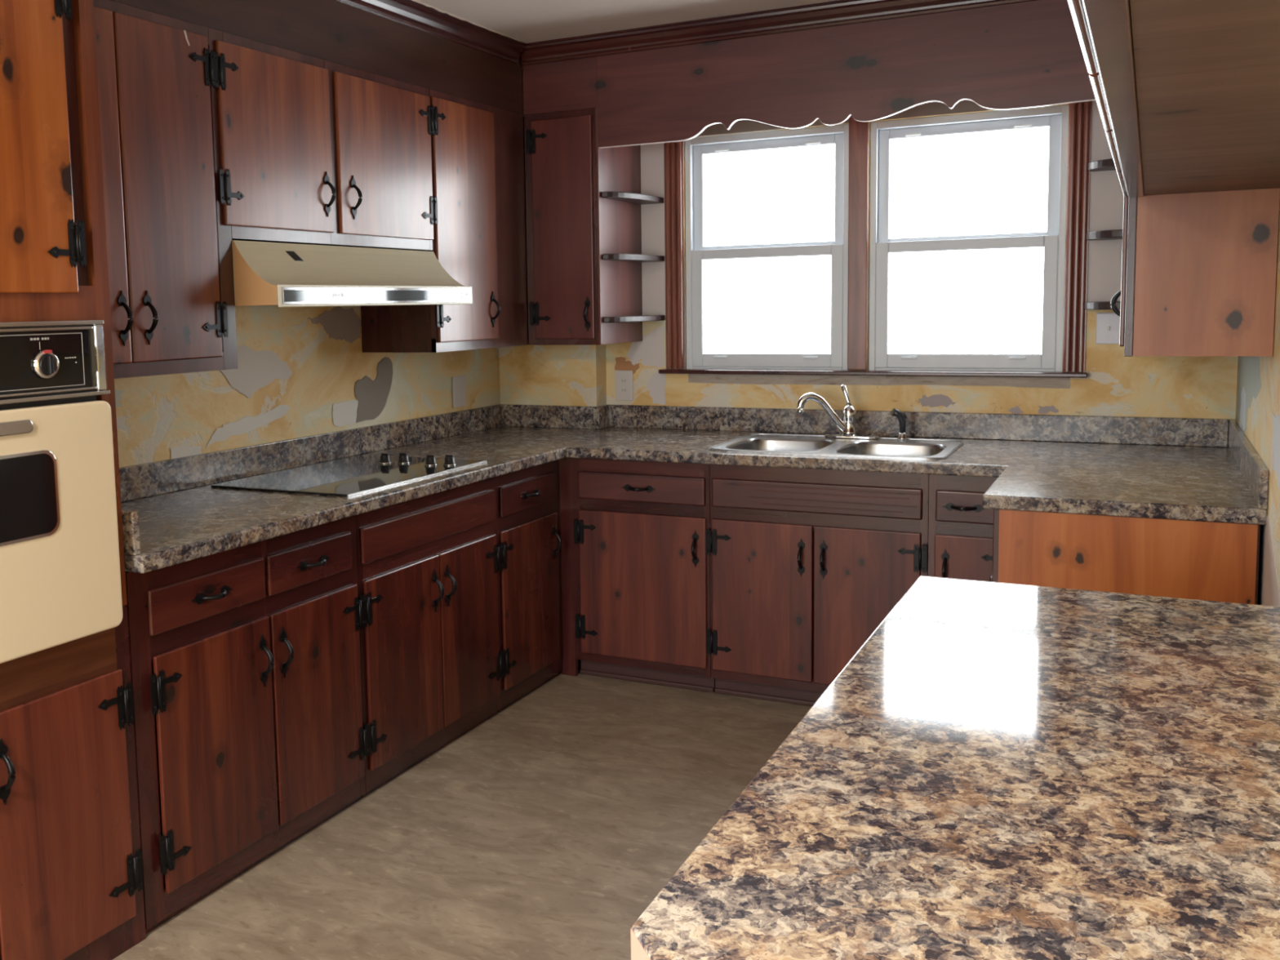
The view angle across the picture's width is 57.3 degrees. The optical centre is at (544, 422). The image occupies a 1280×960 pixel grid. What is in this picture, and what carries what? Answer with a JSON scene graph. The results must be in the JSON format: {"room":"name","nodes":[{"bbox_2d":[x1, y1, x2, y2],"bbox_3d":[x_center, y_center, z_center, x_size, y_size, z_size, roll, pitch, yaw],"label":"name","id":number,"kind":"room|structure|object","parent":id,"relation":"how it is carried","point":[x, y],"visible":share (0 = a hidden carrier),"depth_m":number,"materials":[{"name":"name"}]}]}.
{"room":"kitchen","nodes":[
{"label":"kitchen","id":0,"kind":"room"},
{"bbox_2d":[114,306,500,467],"bbox_3d":[-1.886,0.010,2.320,0.154,2.508,7.412,2,6,28],"label":"wall","id":1,"kind":"structure","parent":0,"point":[301,371],"depth_m":4.05,"materials":[{"name":"yellow paint"}]},
{"bbox_2d":[93,0,237,378],"bbox_3d":[-1.177,-0.592,3.054,0.383,0.940,0.693,2,6,27],"label":"upper cabinet","id":2,"kind":"object","parent":1,"relation":"attached to","point":[170,249],"visible":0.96,"depth_m":3.06,"materials":[{"name":"brown wood"}]},
{"bbox_2d":[119,404,502,502],"bbox_3d":[-0.843,0.101,4.116,0.044,0.098,2.739,2,6,27],"label":"backsplash","id":3,"kind":"structure","parent":1,"relation":"attached to","point":[157,477],"depth_m":4.03,"materials":[{"name":"stone"}]},
{"bbox_2d":[213,31,437,250],"bbox_3d":[-0.786,-0.858,3.777,0.385,0.570,1.101,2,6,27],"label":"upper cabinet","id":4,"kind":"object","parent":1,"relation":"attached to","point":[314,151],"visible":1,"depth_m":3.62,"materials":[{"name":"brown wood"}]},
{"bbox_2d":[110,0,523,115],"bbox_3d":[-0.666,-1.275,3.692,0.020,0.272,2.423,2,6,28],"label":"soffit","id":5,"kind":"structure","parent":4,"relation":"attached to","point":[335,31],"depth_m":3.80,"materials":[{"name":"brown wood"}]},
{"bbox_2d":[231,240,472,306],"bbox_3d":[-0.715,-0.474,3.807,0.503,0.192,1.034,2,6,27],"label":"range hood","id":6,"kind":"object","parent":4,"relation":"attached to","point":[280,274],"visible":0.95,"depth_m":3.59,"materials":[{"name":"beige metal"}]},
{"bbox_2d":[336,0,525,64],"bbox_3d":[-0.649,-1.369,3.649,0.046,0.078,2.380,2,6,28],"label":"trim","id":7,"kind":"structure","parent":1,"relation":"attached to","point":[415,14],"depth_m":4.20,"materials":[{"name":"red wood"}]},
{"bbox_2d":[360,88,528,352],"bbox_3d":[-0.293,-0.776,4.714,0.383,0.940,1.036,2,6,27],"label":"upper cabinet","id":8,"kind":"object","parent":1,"relation":"attached to","point":[477,149],"visible":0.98,"depth_m":4.43,"materials":[{"name":"brown wood"}]},
{"bbox_2d":[452,375,466,408],"bbox_3d":[-0.366,-0.132,5.014,0.007,0.133,0.100,2,6,27],"label":"cover","id":9,"kind":"object","parent":1,"relation":"attached to","point":[458,382],"visible":1,"depth_m":5.01,"materials":[{"name":"grey plastic"}]},
{"bbox_2d":[112,659,811,959],"bbox_3d":[-0.498,1.331,1.743,3.258,0.060,7.410,2,6,27],"label":"floor","id":10,"kind":"structure","parent":0,"point":[544,830],"depth_m":3.19,"materials":[{"name":"plastic"}]},
{"bbox_2d":[0,0,146,959],"bbox_3d":[-1.390,-0.005,2.393,0.660,2.504,0.778,2,6,27],"label":"tall cabinet","id":11,"kind":"object","parent":10,"relation":"on","point":[72,881],"visible":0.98,"depth_m":2.48,"materials":[{"name":"brown wood"}]},
{"bbox_2d":[0,320,123,663],"bbox_3d":[-1.123,0.146,2.273,0.076,0.676,0.682,2,6,27],"label":"wall oven","id":12,"kind":"object","parent":11,"relation":"in","point":[60,572],"visible":1,"depth_m":2.42,"materials":[{"name":"beige metal"}]},
{"bbox_2d":[124,515,368,934],"bbox_3d":[-0.981,0.727,3.192,0.644,0.872,0.857,2,6,27],"label":"base cabinet","id":13,"kind":"object","parent":10,"relation":"on","point":[251,736],"visible":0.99,"depth_m":2.98,"materials":[{"name":"brown wood"}]},
{"bbox_2d":[119,404,1269,573],"bbox_3d":[0.468,0.156,3.509,2.931,0.139,2.864,2,6,27],"label":"countertop","id":14,"kind":"structure","parent":13,"relation":"on","point":[1162,468],"depth_m":3.96,"materials":[{"name":"stone"}]},
{"bbox_2d":[210,453,487,497],"bbox_3d":[-0.622,0.150,3.858,0.538,0.042,0.790,2,6,27],"label":"cooktop","id":15,"kind":"object","parent":14,"relation":"in","point":[355,475],"visible":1,"depth_m":3.79,"materials":[{"name":"black glass"}]},
{"bbox_2d":[708,433,964,459],"bbox_3d":[1.092,0.171,4.351,0.842,0.179,0.553,2,6,27],"label":"sink","id":16,"kind":"object","parent":14,"relation":"in","point":[774,443],"visible":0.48,"depth_m":4.42,"materials":[{"name":"silver metal"}]},
{"bbox_2d":[890,408,907,439],"bbox_3d":[1.363,0.005,4.473,0.064,0.121,0.040,-1,6,1],"label":"sprayer","id":17,"kind":"object","parent":16,"relation":"on","point":[901,416],"visible":1,"depth_m":4.46,"materials":[{"name":"black plastic"}]},
{"bbox_2d":[795,384,879,439],"bbox_3d":[1.145,-0.043,4.552,0.314,0.210,0.084,0,6,11],"label":"faucet","id":18,"kind":"object","parent":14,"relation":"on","point":[847,427],"visible":1,"depth_m":4.54,"materials":[{"name":"silver metal"}]},
{"bbox_2d":[355,476,503,797],"bbox_3d":[-0.594,0.646,3.920,0.643,0.872,0.809,2,6,27],"label":"base cabinet","id":19,"kind":"object","parent":10,"relation":"on","point":[432,659],"visible":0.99,"depth_m":3.73,"materials":[{"name":"brown wood"}]},
{"bbox_2d":[495,459,562,712],"bbox_3d":[-0.290,0.583,4.486,0.642,0.872,0.487,2,6,27],"label":"base cabinet","id":20,"kind":"object","parent":10,"relation":"on","point":[527,500],"visible":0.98,"depth_m":4.33,"materials":[{"name":"brown wood"}]},
{"bbox_2d":[558,457,715,692],"bbox_3d":[0.476,0.544,4.724,0.634,0.872,0.739,2,6,27],"label":"base cabinet","id":21,"kind":"object","parent":10,"relation":"on","point":[635,563],"visible":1,"depth_m":4.42,"materials":[{"name":"brown wood"}]},
{"bbox_2d":[705,463,928,706],"bbox_3d":[1.095,0.564,4.403,0.781,0.872,0.739,2,6,27],"label":"base cabinet","id":22,"kind":"object","parent":10,"relation":"on","point":[806,564],"visible":0.81,"depth_m":4.12,"materials":[{"name":"brown wood"}]},
{"bbox_2d":[631,576,1279,959],"bbox_3d":[0.670,0.842,1.501,0.685,0.914,1.574,2,6,27],"label":"countertop","id":23,"kind":"structure","parent":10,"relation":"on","point":[998,771],"depth_m":1.26,"materials":[{"name":"stone"}]},
{"bbox_2d":[928,474,997,582],"bbox_3d":[1.561,0.579,4.162,0.266,0.872,0.739,2,6,27],"label":"base cabinet","id":24,"kind":"object","parent":10,"relation":"on","point":[961,531],"visible":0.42,"depth_m":3.86,"materials":[{"name":"brown wood"}]},
{"bbox_2d":[989,509,1260,604],"bbox_3d":[1.828,0.619,3.705,0.645,0.872,1.308,2,6,27],"label":"base cabinet","id":25,"kind":"object","parent":10,"relation":"on","point":[1197,560],"visible":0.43,"depth_m":3.08,"materials":[{"name":"brown wood"}]},
{"bbox_2d":[417,0,838,71],"bbox_3d":[-0.550,-1.244,1.485,3.258,0.100,7.410,2,6,27],"label":"ceiling","id":26,"kind":"structure","parent":0,"point":[526,21],"depth_m":4.21,"materials":[{"name":"beige paint"}]},
{"bbox_2d":[596,0,1096,148],"bbox_3d":[1.055,-1.279,4.180,1.894,0.430,0.019,2,6,27],"label":"valance","id":27,"kind":"object","parent":26,"relation":"attached to","point":[1025,55],"visible":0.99,"depth_m":4.16,"materials":[{"name":"brown wood"}]},
{"bbox_2d":[520,0,1037,66],"bbox_3d":[0.896,-1.456,4.208,2.239,0.077,0.044,2,6,27],"label":"trim","id":28,"kind":"structure","parent":27,"relation":"attached to","point":[840,12],"depth_m":4.30,"materials":[{"name":"red wood"}]},
{"bbox_2d":[521,71,1237,447],"bbox_3d":[1.166,-0.300,4.803,2.908,2.508,0.152,2,6,27],"label":"wall","id":29,"kind":"structure","parent":0,"point":[1116,384],"depth_m":4.48,"materials":[{"name":"yellow paint"}]},
{"bbox_2d":[498,344,606,406],"bbox_3d":[0.039,-0.019,5.277,0.487,1.900,0.106,2,6,27],"label":"wall","id":30,"kind":"structure","parent":29,"relation":"attached to","point":[530,375],"depth_m":5.20,"materials":[{"name":"yellow paint"}]},
{"bbox_2d":[499,404,608,429],"bbox_3d":[0.039,-0.031,5.253,0.506,0.098,0.106,2,6,27],"label":"backsplash","id":31,"kind":"structure","parent":29,"relation":"attached to","point":[513,415],"depth_m":5.19,"materials":[{"name":"stone"}]},
{"bbox_2d":[524,106,642,345],"bbox_3d":[0.162,-0.804,4.908,0.331,0.940,0.486,2,6,27],"label":"upper cabinet","id":32,"kind":"object","parent":29,"relation":"attached to","point":[571,289],"visible":0.99,"depth_m":4.74,"materials":[{"name":"brown wood"}]},
{"bbox_2d":[523,56,597,115],"bbox_3d":[0.066,-1.389,4.685,0.332,0.272,0.020,2,6,27],"label":"trim","id":33,"kind":"structure","parent":32,"relation":"attached to","point":[571,84],"depth_m":4.68,"materials":[{"name":"brown wood"}]},
{"bbox_2d":[615,370,633,400],"bbox_3d":[0.353,-0.163,5.152,0.084,0.134,0.008,2,6,27],"label":"outlet cover","id":34,"kind":"object","parent":29,"relation":"attached to","point":[624,379],"visible":1,"depth_m":5.15,"materials":[{"name":"grey plastic"}]},
{"bbox_2d":[620,377,627,383],"bbox_3d":[0.351,-0.184,5.147,0.034,0.028,0.002,2,6,27],"label":"socket","id":35,"kind":"object","parent":34,"relation":"attached to","point":[623,380],"depth_m":5.15,"materials":[{"name":"grey plastic"}]},
{"bbox_2d":[620,386,627,393],"bbox_3d":[0.352,-0.142,5.152,0.034,0.028,0.002,2,6,27],"label":"socket","id":36,"kind":"object","parent":34,"relation":"attached to","point":[623,389],"depth_m":5.15,"materials":[{"name":"grey plastic"}]},
{"bbox_2d":[601,191,663,204],"bbox_3d":[0.370,-0.931,4.825,0.105,0.024,0.414,2,6,27],"label":"corner shelf","id":37,"kind":"object","parent":29,"relation":"attached to","point":[638,198],"visible":1,"depth_m":4.77,"materials":[{"name":"grey"}]},
{"bbox_2d":[602,253,664,262],"bbox_3d":[0.375,-0.685,4.849,0.105,0.024,0.414,2,6,27],"label":"corner shelf","id":38,"kind":"object","parent":29,"relation":"attached to","point":[620,257],"visible":1,"depth_m":4.78,"materials":[{"name":"grey metal"}]},
{"bbox_2d":[603,315,664,323],"bbox_3d":[0.380,-0.433,4.875,0.105,0.024,0.414,2,6,27],"label":"corner shelf","id":39,"kind":"object","parent":29,"relation":"attached to","point":[639,317],"visible":1,"depth_m":4.79,"materials":[{"name":"grey"}]},
{"bbox_2d":[663,141,684,368],"bbox_3d":[0.553,-0.791,4.971,0.083,1.124,0.022,2,6,27],"label":"trim","id":40,"kind":"structure","parent":29,"relation":"attached to","point":[673,151],"depth_m":4.97,"materials":[{"name":"brown wood"}]},
{"bbox_2d":[684,124,848,369],"bbox_3d":[0.934,-0.711,4.864,0.696,0.978,0.107,2,6,27],"label":"window","id":41,"kind":"structure","parent":29,"relation":"in","point":[695,148],"depth_m":4.83,"materials":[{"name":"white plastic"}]},
{"bbox_2d":[847,115,869,369],"bbox_3d":[1.243,-0.769,4.615,0.076,1.124,0.020,2,6,27],"label":"trim","id":42,"kind":"structure","parent":29,"relation":"attached to","point":[858,159],"depth_m":4.61,"materials":[{"name":"brown wood"}]},
{"bbox_2d":[658,368,1088,377],"bbox_3d":[1.252,-0.198,4.665,1.679,0.018,0.075,2,6,27],"label":"trim","id":43,"kind":"structure","parent":29,"relation":"attached to","point":[729,371],"depth_m":4.59,"materials":[{"name":"brown wood"}]},
{"bbox_2d":[606,404,1228,447],"bbox_3d":[1.340,0.004,4.650,2.399,0.098,0.019,2,6,27],"label":"backsplash","id":44,"kind":"structure","parent":29,"relation":"attached to","point":[1196,432],"depth_m":4.52,"materials":[{"name":"stone"}]},
{"bbox_2d":[868,104,1069,371],"bbox_3d":[1.629,-0.688,4.504,0.714,0.978,0.107,2,6,27],"label":"window","id":45,"kind":"structure","parent":29,"relation":"in","point":[1055,117],"depth_m":4.46,"materials":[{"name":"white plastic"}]},
{"bbox_2d":[1062,100,1092,372],"bbox_3d":[1.945,-0.747,4.251,0.075,1.124,0.022,2,6,27],"label":"trim","id":46,"kind":"structure","parent":29,"relation":"attached to","point":[1079,113],"depth_m":4.25,"materials":[{"name":"brown wood"}]},
{"bbox_2d":[1088,158,1115,171],"bbox_3d":[2.003,-0.913,4.125,0.144,0.028,0.150,2,6,27],"label":"corner shelf","id":47,"kind":"object","parent":29,"relation":"attached to","point":[1104,164],"visible":0.59,"depth_m":4.11,"materials":[{"name":"grey"}]},
{"bbox_2d":[1084,301,1120,309],"bbox_3d":[2.013,-0.419,4.175,0.144,0.028,0.150,2,6,27],"label":"corner shelf","id":48,"kind":"object","parent":29,"relation":"attached to","point":[1098,304],"visible":0.67,"depth_m":4.14,"materials":[{"name":"grey metal"}]},
{"bbox_2d":[1086,229,1122,240],"bbox_3d":[2.007,-0.667,4.150,0.144,0.028,0.150,2,6,27],"label":"corner shelf","id":49,"kind":"object","parent":29,"relation":"attached to","point":[1117,233],"visible":0.72,"depth_m":4.11,"materials":[{"name":"grey metal"}]},
{"bbox_2d":[1095,312,1119,344],"bbox_3d":[2.055,-0.342,4.240,0.086,0.114,0.017,2,6,27],"label":"switch cover","id":50,"kind":"object","parent":29,"relation":"attached to","point":[1108,324],"visible":0.81,"depth_m":4.24,"materials":[{"name":"white plastic"}]},
{"bbox_2d":[1235,195,1279,606],"bbox_3d":[0.855,0.098,0.901,0.152,2.510,7.410,2,6,27],"label":"wall","id":51,"kind":"structure","parent":0,"point":[1257,415],"depth_m":2.91,"materials":[{"name":"yellow paint"}]},
{"bbox_2d":[1067,0,1279,197],"bbox_3d":[1.096,-0.722,1.856,0.342,0.531,2.376,2,6,27],"label":"upper cabinet","id":52,"kind":"object","parent":51,"relation":"attached to","point":[1187,92],"visible":1,"depth_m":1.43,"materials":[{"name":"brown wood"}]},
{"bbox_2d":[1110,187,1279,356],"bbox_3d":[1.936,-0.700,3.519,0.380,0.940,1.325,2,6,27],"label":"upper cabinet","id":53,"kind":"object","parent":51,"relation":"attached to","point":[1199,269],"visible":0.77,"depth_m":2.95,"materials":[{"name":"brown wood"}]},
{"bbox_2d":[1227,418,1269,509],"bbox_3d":[2.109,0.103,3.507,0.019,0.098,1.347,2,6,27],"label":"backsplash","id":54,"kind":"structure","parent":51,"relation":"attached to","point":[1255,473],"depth_m":3.24,"materials":[{"name":"stone"}]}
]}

